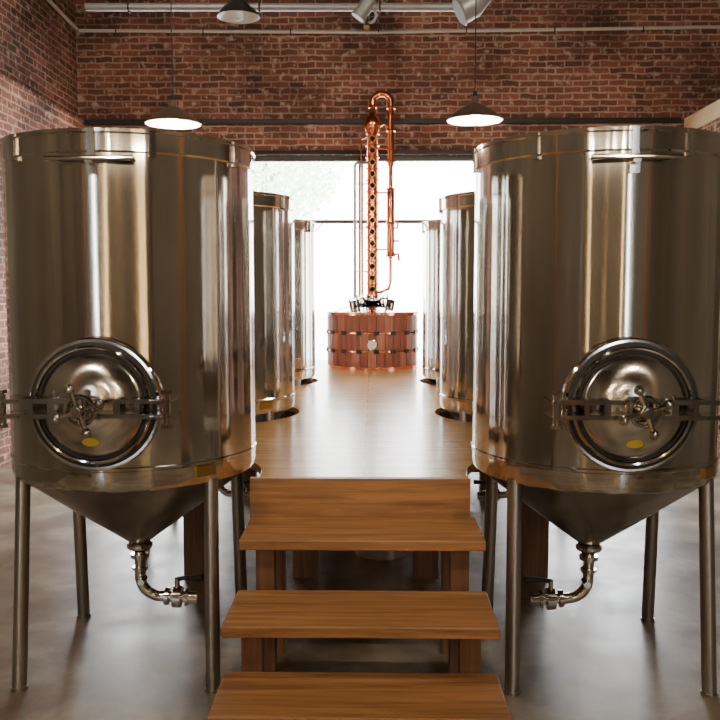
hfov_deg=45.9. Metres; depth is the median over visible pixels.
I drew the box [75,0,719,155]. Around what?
wall
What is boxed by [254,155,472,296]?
window
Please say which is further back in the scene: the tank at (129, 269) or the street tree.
the street tree
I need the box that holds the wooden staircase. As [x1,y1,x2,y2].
[207,517,511,719]
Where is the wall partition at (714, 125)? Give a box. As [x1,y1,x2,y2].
[697,117,719,444]
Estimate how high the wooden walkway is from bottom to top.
0.875 m
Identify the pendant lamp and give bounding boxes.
[144,0,201,128]
[216,0,259,23]
[447,0,502,125]
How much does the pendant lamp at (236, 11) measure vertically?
1.848 m
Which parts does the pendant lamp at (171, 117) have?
cord, lamp shade, bulb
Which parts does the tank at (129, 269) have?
manway door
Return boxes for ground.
[315,317,422,359]
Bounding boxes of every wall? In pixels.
[0,0,85,467]
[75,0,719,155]
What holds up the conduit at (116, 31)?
attached to the wall at (614, 73)
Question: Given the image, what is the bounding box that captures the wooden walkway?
[183,360,548,653]
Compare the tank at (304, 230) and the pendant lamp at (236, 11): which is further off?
the tank at (304, 230)
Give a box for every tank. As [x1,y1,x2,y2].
[0,127,255,693]
[150,191,295,540]
[294,219,315,385]
[422,219,440,385]
[438,191,506,500]
[471,126,719,697]
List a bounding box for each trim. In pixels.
[84,117,680,154]
[684,99,719,128]
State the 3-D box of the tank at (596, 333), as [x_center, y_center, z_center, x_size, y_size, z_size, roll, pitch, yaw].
[1.099,0.236,3.918,1.158,2.413,1.406,0,5,1]
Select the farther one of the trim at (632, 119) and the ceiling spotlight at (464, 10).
the trim at (632, 119)
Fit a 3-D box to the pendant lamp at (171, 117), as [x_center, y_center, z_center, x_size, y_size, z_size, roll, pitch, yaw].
[-1.515,-3.221,6.785,0.453,2.688,0.453,0,5,1]
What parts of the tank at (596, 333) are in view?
manway door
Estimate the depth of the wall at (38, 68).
9.28 m
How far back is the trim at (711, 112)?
10.02 m
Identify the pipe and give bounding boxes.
[84,0,453,29]
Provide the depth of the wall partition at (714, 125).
9.85 m
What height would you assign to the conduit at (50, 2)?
0.324 m
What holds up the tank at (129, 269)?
on the floor
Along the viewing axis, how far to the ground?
33.50 m
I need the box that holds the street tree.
[253,162,343,231]
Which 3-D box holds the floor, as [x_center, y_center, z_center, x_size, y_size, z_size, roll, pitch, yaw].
[0.559,1.609,3.134,9.180,0.200,16.600,0,5,1]
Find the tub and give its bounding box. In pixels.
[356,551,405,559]
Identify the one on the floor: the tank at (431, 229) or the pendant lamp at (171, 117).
the tank at (431, 229)
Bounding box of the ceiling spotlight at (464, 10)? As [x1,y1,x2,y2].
[452,0,491,25]
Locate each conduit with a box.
[46,0,77,30]
[79,25,719,34]
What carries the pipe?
hanging from the ceiling
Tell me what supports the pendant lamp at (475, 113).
hanging from the ceiling
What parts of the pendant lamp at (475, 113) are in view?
bulb, lamp shade, cord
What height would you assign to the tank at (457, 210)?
2.413 m
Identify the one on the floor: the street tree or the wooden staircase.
the wooden staircase
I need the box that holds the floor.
[0,445,719,719]
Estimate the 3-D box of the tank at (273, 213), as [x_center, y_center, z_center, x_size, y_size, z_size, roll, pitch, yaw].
[-1.043,0.062,6.036,1.158,2.413,1.406,0,5,1]
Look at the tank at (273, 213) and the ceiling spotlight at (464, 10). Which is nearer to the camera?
the tank at (273, 213)

